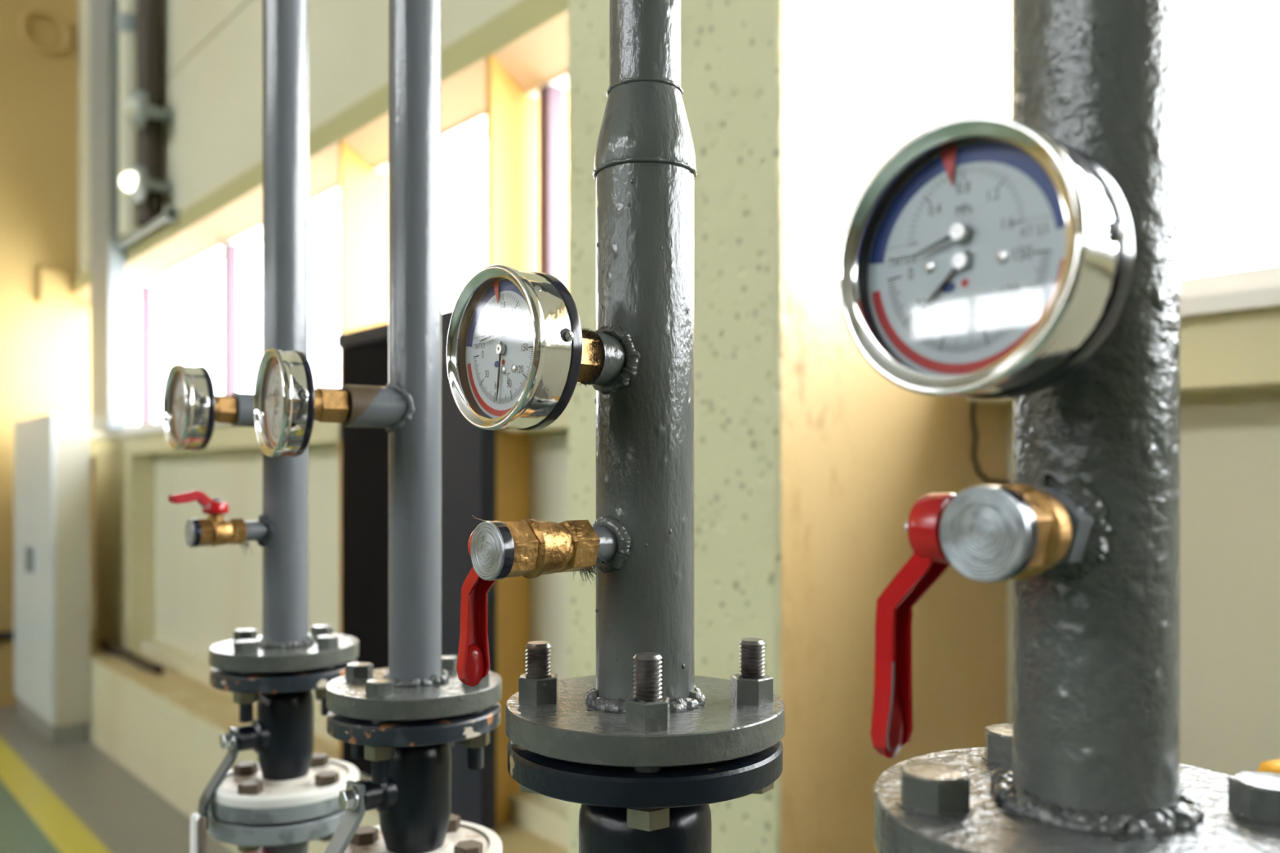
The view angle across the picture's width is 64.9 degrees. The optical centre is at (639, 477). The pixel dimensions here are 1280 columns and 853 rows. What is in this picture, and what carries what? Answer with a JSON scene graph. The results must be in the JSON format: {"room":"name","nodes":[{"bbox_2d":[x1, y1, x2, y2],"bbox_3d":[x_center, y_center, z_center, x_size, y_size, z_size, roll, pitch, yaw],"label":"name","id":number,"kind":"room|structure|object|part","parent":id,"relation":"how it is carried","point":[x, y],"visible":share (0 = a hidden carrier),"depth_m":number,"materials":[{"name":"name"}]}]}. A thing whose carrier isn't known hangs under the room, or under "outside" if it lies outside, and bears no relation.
{"room":"boiler room","nodes":[
{"label":"boiler room","id":0,"kind":"room"},
{"bbox_2d":[0,0,133,707],"bbox_3d":[-8.391,-2.500,3.734,11.950,8.200,0.300,0,0,-41],"label":"wall","id":1,"kind":"structure","parent":0,"point":[45,348],"depth_m":7.14,"materials":[{"name":"yellow paint"}]},
{"bbox_2d":[0,631,13,640],"bbox_3d":[-5.325,1.100,6.191,3.000,0.060,0.060,0,0,-41],"label":"pipe","id":2,"kind":"object","parent":1,"relation":"attached to","point":[9,635],"visible":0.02,"depth_m":6.98,"materials":[{"name":"metal"}]},
{"bbox_2d":[18,7,70,53],"bbox_3d":[-4.233,-3.180,7.160,0.318,0.318,0.040,0,0,-41],"label":"ring","id":3,"kind":"object","parent":1,"relation":"attached to","point":[30,11],"visible":1,"depth_m":7.14,"materials":[{"name":"yellow paint"}]},
{"bbox_2d":[39,268,69,306],"bbox_3d":[-4.191,-1.360,7.204,0.180,0.240,0.050,0,0,-41],"label":"junction box","id":4,"kind":"object","parent":1,"relation":"attached to","point":[54,285],"visible":1,"depth_m":7.18,"materials":[{"name":"yellow paint"}]},
{"bbox_2d":[0,705,234,852],"bbox_3d":[-4.748,1.650,-0.587,12.300,0.100,11.600,0,0,-41],"label":"floor","id":5,"kind":"structure","parent":0,"point":[76,797],"depth_m":4.90,"materials":[{"name":"paint"}]},
{"bbox_2d":[13,413,90,746],"bbox_3d":[-3.805,0.608,6.464,0.230,1.985,1.170,0,0,-41],"label":"locker","id":6,"kind":"object","parent":5,"relation":"on","point":[52,451],"visible":1,"depth_m":6.07,"materials":[{"name":"white metal"}]},
{"bbox_3d":[-4.056,0.545,6.628,0.021,1.850,0.576,0,0,-41],"label":"door","id":7,"kind":"part","parent":6,"relation":"part of","materials":[{"name":"white paint"}]},
{"bbox_3d":[-3.915,0.520,6.433,0.025,0.160,0.020,0,0,-41],"label":"handle","id":8,"kind":"part","parent":6,"relation":"part of","materials":[{"name":"grey paint"}]},
{"bbox_3d":[-3.839,0.520,6.347,0.025,0.160,0.020,0,0,-41],"label":"handle","id":9,"kind":"part","parent":6,"relation":"part of","materials":[{"name":"grey paint"}]},
{"bbox_3d":[-3.669,0.545,6.189,0.021,1.850,0.576,0,0,-41],"label":"door","id":10,"kind":"part","parent":6,"relation":"part of","materials":[{"name":"white paint"}]},
{"bbox_2d":[190,813,199,852],"bbox_3d":[-0.411,0.955,0.930,0.008,1.289,0.008,0,0,-41],"label":"pipe","id":11,"kind":"object","parent":5,"relation":"on","point":[194,817],"visible":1,"depth_m":0.93,"materials":[{"name":"white paint"}]},
{"bbox_2d":[198,816,206,852],"bbox_3d":[-0.404,0.957,0.930,0.007,1.286,0.007,0,0,-41],"label":"pipe","id":12,"kind":"object","parent":5,"relation":"on","point":[202,820],"visible":1,"depth_m":0.93,"materials":[{"name":"brown"}]},
{"bbox_2d":[88,659,379,852],"bbox_3d":[-1.944,1.353,4.797,0.343,0.495,6.632,0,0,-41],"label":"wall ledge","id":13,"kind":"object","parent":5,"relation":"on","point":[174,751],"visible":0.22,"depth_m":5.11,"materials":[{"name":"beige paint"}]},
{"bbox_2d":[208,808,346,852],"bbox_3d":[-0.354,0.961,1.004,0.142,1.278,0.142,0,0,-41],"label":"supply pipe","id":14,"kind":"object","parent":5,"relation":"on","point":[292,837],"visible":0.29,"depth_m":0.95,"materials":[{"name":"white metal"}]},
{"bbox_2d":[198,659,359,829],"bbox_3d":[-0.354,0.256,1.004,0.142,0.150,0.142,0,0,4],"label":"valve","id":15,"kind":"object","parent":14,"relation":"attached to","point":[289,782],"visible":0.76,"depth_m":0.97,"materials":[{"name":"black"}]},
{"bbox_3d":[-0.403,0.286,0.962,0.033,0.089,0.017,0,0,-41],"label":"lever","id":16,"kind":"part","parent":15,"relation":"part of","materials":[{"name":"grey paint"}]},
{"bbox_2d":[208,0,359,722],"bbox_3d":[-0.354,-3.184,1.004,0.141,6.832,0.141,0,0,29],"label":"pipe","id":17,"kind":"object","parent":15,"relation":"on","point":[286,644],"visible":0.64,"depth_m":0.98,"materials":[{"name":"grey metal"}]},
{"bbox_2d":[162,364,237,449],"bbox_3d":[-0.413,-0.066,0.955,0.054,0.080,0.081,0,0,-39],"label":"pressure gauge","id":18,"kind":"object","parent":17,"relation":"attached to","point":[191,406],"visible":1,"depth_m":0.93,"materials":[{"name":"silver metal"}]},
{"bbox_3d":[-0.404,-0.066,0.963,0.028,0.027,0.027,0,0,-39],"label":"threaded stem","id":19,"kind":"part","parent":18,"relation":"part of","materials":[{"name":"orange metal"}]},
{"bbox_2d":[168,490,253,555],"bbox_3d":[-0.408,0.044,0.957,0.074,0.063,0.027,0,0,-41],"label":"tap","id":20,"kind":"object","parent":17,"relation":"attached to","point":[214,531],"visible":1,"depth_m":0.95,"materials":[{"name":"gold metal"}]},
{"bbox_3d":[-0.420,0.022,0.949,0.044,0.020,0.015,0,0,-35],"label":"lever","id":21,"kind":"part","parent":20,"relation":"part of","materials":[{"name":"red paint"}]},
{"bbox_3d":[-0.405,0.035,0.960,0.015,0.018,0.015,0,0,-41],"label":"stem","id":22,"kind":"part","parent":20,"relation":"part of","materials":[{"name":"gold metal"}]},
{"bbox_2d":[1257,759,1279,773],"bbox_3d":[0.614,0.934,0.950,0.061,1.332,0.061,0,0,-41],"label":"post","id":23,"kind":"object","parent":5,"relation":"on","point":[1273,766],"visible":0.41,"depth_m":0.95,"materials":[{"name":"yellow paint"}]},
{"bbox_3d":[0.180,0.987,0.399,0.171,1.226,0.171,0,0,-41],"label":"supply pipe","id":24,"kind":"object","parent":5,"relation":"on","visible":0},
{"bbox_3d":[0.173,0.323,0.393,0.189,0.345,0.171,0,0,-41],"label":"valve","id":25,"kind":"object","parent":24,"relation":"attached to","visible":0},
{"bbox_2d":[873,0,1279,852],"bbox_3d":[0.180,-3.204,0.399,0.170,6.791,0.170,0,0,-9],"label":"pipe","id":26,"kind":"object","parent":25,"relation":"on","point":[1088,759],"visible":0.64,"depth_m":0.37,"materials":[{"name":"grey metal"}]},
{"bbox_2d":[870,483,1093,759],"bbox_3d":[0.123,0.057,0.375,0.052,0.110,0.074,0,0,-41],"label":"valve","id":27,"kind":"object","parent":26,"relation":"attached to","point":[987,533],"visible":1,"depth_m":0.36,"materials":[{"name":"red metal"}]},
{"bbox_3d":[0.107,0.067,0.392,0.018,0.088,0.028,0,0,-41],"label":"lever","id":28,"kind":"part","parent":27,"relation":"part of","materials":[{"name":"red paint"}]},
{"bbox_2d":[838,115,1133,399],"bbox_3d":[0.121,-0.073,0.349,0.051,0.092,0.092,0,0,-40],"label":"pressure gauge","id":29,"kind":"object","parent":26,"relation":"attached to","point":[987,257],"visible":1,"depth_m":0.33,"materials":[{"name":"silver metal"}]},
{"bbox_3d":[0.003,0.986,0.600,0.166,1.227,0.166,0,0,-41],"label":"supply pipe","id":30,"kind":"object","parent":5,"relation":"on","visible":0},
{"bbox_2d":[507,739,782,852],"bbox_3d":[0.003,0.322,0.600,0.166,0.345,0.166,0,0,4],"label":"flange","id":31,"kind":"object","parent":30,"relation":"attached to","point":[604,793],"visible":0.44,"depth_m":0.54,"materials":[{"name":"black metal"}]},
{"bbox_2d":[505,0,785,831],"bbox_3d":[0.003,-3.208,0.600,0.168,6.785,0.168,0,0,-41],"label":"pipe","id":32,"kind":"object","parent":31,"relation":"on","point":[645,708],"visible":0.94,"depth_m":0.57,"materials":[{"name":"grey metal"}]},
{"bbox_2d":[446,264,608,431],"bbox_3d":[-0.053,-0.068,0.550,0.070,0.086,0.087,0,0,-41],"label":"pressure gauge","id":33,"kind":"object","parent":32,"relation":"attached to","point":[518,350],"visible":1,"depth_m":0.53,"materials":[{"name":"silver metal"}]},
{"bbox_3d":[-0.042,-0.068,0.560,0.040,0.029,0.027,0,0,-41],"label":"threaded stem","id":34,"kind":"part","parent":33,"relation":"part of","materials":[{"name":"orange metal"}]},
{"bbox_2d":[456,518,608,686],"bbox_3d":[-0.066,0.070,0.565,0.074,0.101,0.071,0,0,-41],"label":"valve","id":35,"kind":"object","parent":32,"relation":"attached to","point":[529,548],"visible":1,"depth_m":0.55,"materials":[{"name":"gold metal"}]},
{"bbox_3d":[-0.090,0.081,0.574,0.018,0.078,0.026,0,0,-41],"label":"lever","id":36,"kind":"part","parent":35,"relation":"part of","materials":[{"name":"red paint"}]},
{"bbox_3d":[-0.181,0.960,0.808,0.139,1.280,0.139,0,0,-41],"label":"supply pipe","id":37,"kind":"object","parent":5,"relation":"on","visible":0},
{"bbox_2d":[324,702,502,852],"bbox_3d":[-0.181,0.292,0.808,0.139,0.227,0.139,0,0,4],"label":"valve","id":38,"kind":"object","parent":37,"relation":"attached to","point":[413,806],"visible":0.7,"depth_m":0.78,"materials":[{"name":"black"}]},
{"bbox_3d":[-0.229,0.321,0.765,0.035,0.171,0.021,0,0,-41],"label":"lever","id":39,"kind":"part","parent":38,"relation":"part of","materials":[{"name":"grey paint"}]},
{"bbox_2d":[324,0,502,784],"bbox_3d":[-0.181,-3.185,0.808,0.138,6.829,0.138,0,0,-9],"label":"pipe","id":40,"kind":"object","parent":38,"relation":"on","point":[419,682],"visible":0.87,"depth_m":0.79,"materials":[{"name":"grey metal"}]},
{"bbox_2d":[253,347,349,457],"bbox_3d":[-0.251,-0.055,0.758,0.057,0.080,0.081,0,0,-35],"label":"pressure gauge","id":41,"kind":"object","parent":40,"relation":"attached to","point":[287,403],"visible":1,"depth_m":0.74,"materials":[{"name":"silver metal"}]},
{"bbox_3d":[-0.242,-0.055,0.764,0.035,0.027,0.027,0,0,-35],"label":"threaded stem","id":42,"kind":"part","parent":41,"relation":"part of","materials":[{"name":"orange metal"}]},
{"bbox_2d":[78,0,521,654],"bbox_3d":[-0.327,-2.753,3.312,0.410,7.693,11.000,0,0,-41],"label":"wall","id":43,"kind":"structure","parent":0,"point":[213,49],"depth_m":5.33,"materials":[{"name":"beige paint"}]},
{"bbox_2d":[115,0,141,238],"bbox_3d":[-3.037,-4.020,6.015,0.170,5.160,0.170,0,0,-41],"label":"drain pipe","id":44,"kind":"object","parent":43,"relation":"attached to","point":[126,19],"visible":0.59,"depth_m":5.95,"materials":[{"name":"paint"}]},
{"bbox_2d":[87,205,179,267],"bbox_3d":[-3.107,-1.435,6.113,0.067,0.070,1.720,0,0,-41],"label":"conduit","id":45,"kind":"object","parent":43,"relation":"attached to","point":[170,214],"visible":0.84,"depth_m":5.67,"materials":[{"name":"grey metal"}]},
{"bbox_2d":[120,164,171,202],"bbox_3d":[-2.765,-1.640,5.630,0.262,0.200,0.200,0,0,-41],"label":"lamp","id":46,"kind":"object","parent":43,"relation":"attached to","point":[135,181],"visible":1,"depth_m":5.55,"materials":[{"name":"grey paint"}]},
{"bbox_3d":[-2.837,-1.640,5.566,0.070,0.102,0.170,0,0,-41],"label":"lamp glass","id":47,"kind":"part","parent":46,"relation":"part of","materials":[{"name":"white glass"}]},
{"bbox_2d":[120,89,173,128],"bbox_3d":[-2.751,-2.046,5.614,0.262,0.200,0.200,0,0,-41],"label":"lamp","id":48,"kind":"object","parent":43,"relation":"attached to","point":[137,108],"visible":1,"depth_m":5.54,"materials":[{"name":"grey paint"}]},
{"bbox_3d":[-2.823,-2.046,5.550,0.070,0.102,0.170,0,0,-41],"label":"lamp glass","id":49,"kind":"part","parent":48,"relation":"part of","materials":[{"name":"white glass"}]},
{"bbox_2d":[136,0,163,226],"bbox_3d":[-2.795,-4.020,5.741,0.140,5.160,0.140,0,0,-41],"label":"drain pipe","id":50,"kind":"object","parent":43,"relation":"attached to","point":[149,13],"visible":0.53,"depth_m":5.68,"materials":[{"name":"brown"}]},
{"bbox_2d":[72,10,568,306],"bbox_3d":[-0.431,-1.286,3.220,0.130,0.087,11.000,0,0,-41],"label":"window reveal","id":51,"kind":"structure","parent":43,"relation":"attached to","point":[540,56],"depth_m":3.91,"materials":[{"name":"beige paint"}]},
{"bbox_2d":[72,0,568,301],"bbox_3d":[-0.327,-1.385,3.312,0.410,0.110,11.000,0,0,-41],"label":"trim","id":52,"kind":"structure","parent":43,"relation":"attached to","point":[525,16],"depth_m":3.93,"materials":[{"name":"beige paint"}]},
{"bbox_2d":[338,140,388,755],"bbox_3d":[-1.028,-0.118,4.107,0.410,2.423,0.024,0,0,-41],"label":"wall pier","id":53,"kind":"object","parent":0,"point":[363,192],"visible":0.29,"depth_m":4.01,"materials":[{"name":"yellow paint"}]},
{"bbox_2d":[485,54,568,824],"bbox_3d":[-0.323,-0.118,3.308,0.410,2.423,0.032,0,0,-41],"label":"door frame","id":54,"kind":"object","parent":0,"point":[512,116],"visible":0.14,"depth_m":3.21,"materials":[{"name":"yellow paint"}]},
{"bbox_2d":[94,389,1279,804],"bbox_3d":[-0.272,0.710,3.360,0.265,1.780,11.000,0,0,-41],"label":"wall","id":55,"kind":"structure","parent":0,"point":[1230,442],"depth_m":1.76,"materials":[{"name":"beige paint"}]},
{"bbox_2d":[126,172,381,423],"bbox_3d":[-2.528,-0.830,5.752,0.072,1.020,4.427,0,0,-41],"label":"window","id":56,"kind":"structure","parent":55,"relation":"in","point":[229,249],"depth_m":5.34,"materials":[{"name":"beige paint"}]},
{"bbox_3d":[-2.682,-0.791,5.921,0.060,0.887,1.586,0,0,-41],"label":"frame","id":57,"kind":"part","parent":56,"relation":"part of","materials":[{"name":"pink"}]},
{"bbox_2d":[90,626,568,852],"bbox_3d":[-1.945,1.099,4.796,0.345,0.012,6.632,0,0,-41],"label":"trim","id":58,"kind":"structure","parent":55,"relation":"attached to","point":[217,708],"depth_m":4.91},
{"bbox_2d":[97,639,163,674],"bbox_3d":[-3.076,1.065,6.022,0.079,0.054,1.204,0,0,-41],"label":"hose","id":59,"kind":"object","parent":58,"relation":"on","point":[152,667],"visible":1,"depth_m":5.92,"materials":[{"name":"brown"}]},
{"bbox_2d":[140,639,568,848],"bbox_3d":[-1.358,1.052,4.327,0.086,0.083,5.152,0,0,-41],"label":"wall ledge","id":60,"kind":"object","parent":55,"relation":"attached to","point":[545,817],"depth_m":3.19,"materials":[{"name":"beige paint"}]},
{"bbox_2d":[336,308,496,833],"bbox_3d":[-0.736,0.278,3.474,0.230,1.630,0.995,0,0,-41],"label":"cabinet","id":61,"kind":"object","parent":55,"relation":"attached to","point":[468,451],"visible":0.3,"depth_m":3.51,"materials":[{"name":"black metal"}]},
{"bbox_3d":[-0.899,-0.512,3.524,0.024,0.050,0.705,0,0,-41],"label":"rail","id":62,"kind":"part","parent":61,"relation":"part of","materials":[{"name":"black metal"}]},
{"bbox_3d":[-0.890,0.295,3.521,0.014,1.555,0.680,0,0,-41],"label":"door","id":63,"kind":"part","parent":61,"relation":"part of","materials":[{"name":"black paint"}]},
{"bbox_3d":[-0.568,0.278,3.156,0.014,1.590,0.285,0,0,-41],"label":"panel","id":64,"kind":"part","parent":61,"relation":"part of","materials":[{"name":"black metal"}]},
{"bbox_2d":[373,97,535,173],"bbox_3d":[-0.705,-0.830,3.685,0.072,1.020,1.038,0,0,-41],"label":"window","id":65,"kind":"structure","parent":55,"relation":"in","point":[477,124],"depth_m":3.61,"materials":[{"name":"white glass"}]},
{"bbox_2d":[526,71,568,284],"bbox_3d":[0.030,-0.830,2.852,0.072,1.020,1.119,0,0,-41],"label":"window","id":66,"kind":"structure","parent":55,"relation":"in","point":[550,95],"depth_m":3.18,"materials":[{"name":"white glass"}]},
{"bbox_3d":[-0.281,-0.791,3.198,0.060,0.887,0.056,0,0,-41],"label":"frame","id":67,"kind":"part","parent":66,"relation":"part of","materials":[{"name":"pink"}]},
{"bbox_2d":[90,307,1279,457],"bbox_3d":[-0.327,-0.202,3.312,0.410,0.113,11.000,0,0,-41],"label":"window sill","id":68,"kind":"structure","parent":55,"relation":"attached to","point":[1234,352],"depth_m":1.61,"materials":[{"name":"beige paint"}]},
{"bbox_2d":[90,265,1279,439],"bbox_3d":[-0.433,-0.291,3.217,0.195,0.067,11.000,0,0,-41],"label":"trim","id":69,"kind":"structure","parent":55,"relation":"attached to","point":[1258,288],"depth_m":1.57,"materials":[{"name":"white paint"}]},
{"bbox_2d":[1185,264,1279,278],"bbox_3d":[2.018,-0.830,0.596,0.072,1.020,3.826,0,0,-41],"label":"window","id":70,"kind":"structure","parent":55,"relation":"in","point":[1278,264],"depth_m":1.69,"materials":[{"name":"beige paint"}]},
{"bbox_2d":[567,0,1012,852],"bbox_3d":[0.376,-2.500,2.061,0.910,8.200,0.548,0,0,-41],"label":"wall column","id":71,"kind":"structure","parent":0,"point":[811,465],"depth_m":1.66,"materials":[{"name":"beige paint"}]},
{"bbox_2d":[971,401,1010,484],"bbox_3d":[0.763,-0.157,2.035,0.343,0.350,0.008,0,0,-41],"label":"hanging cable","id":72,"kind":"object","parent":71,"relation":"hanging from","point":[979,472],"visible":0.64,"depth_m":1.93,"materials":[{"name":"brown plastic"}]},
{"bbox_3d":[-4.748,-6.650,-0.587,12.300,0.100,11.600,0,0,-41],"label":"ceiling","id":73,"kind":"structure","parent":0,"visible":0},
{"bbox_2d":[89,0,126,431],"bbox_3d":[-3.376,-3.450,6.383,0.098,6.300,0.460,0,0,-41],"label":"duct","id":74,"kind":"object","parent":73,"relation":"attached to","point":[108,264],"visible":0.8,"depth_m":6.25,"materials":[{"name":"silver metal"}]}
]}

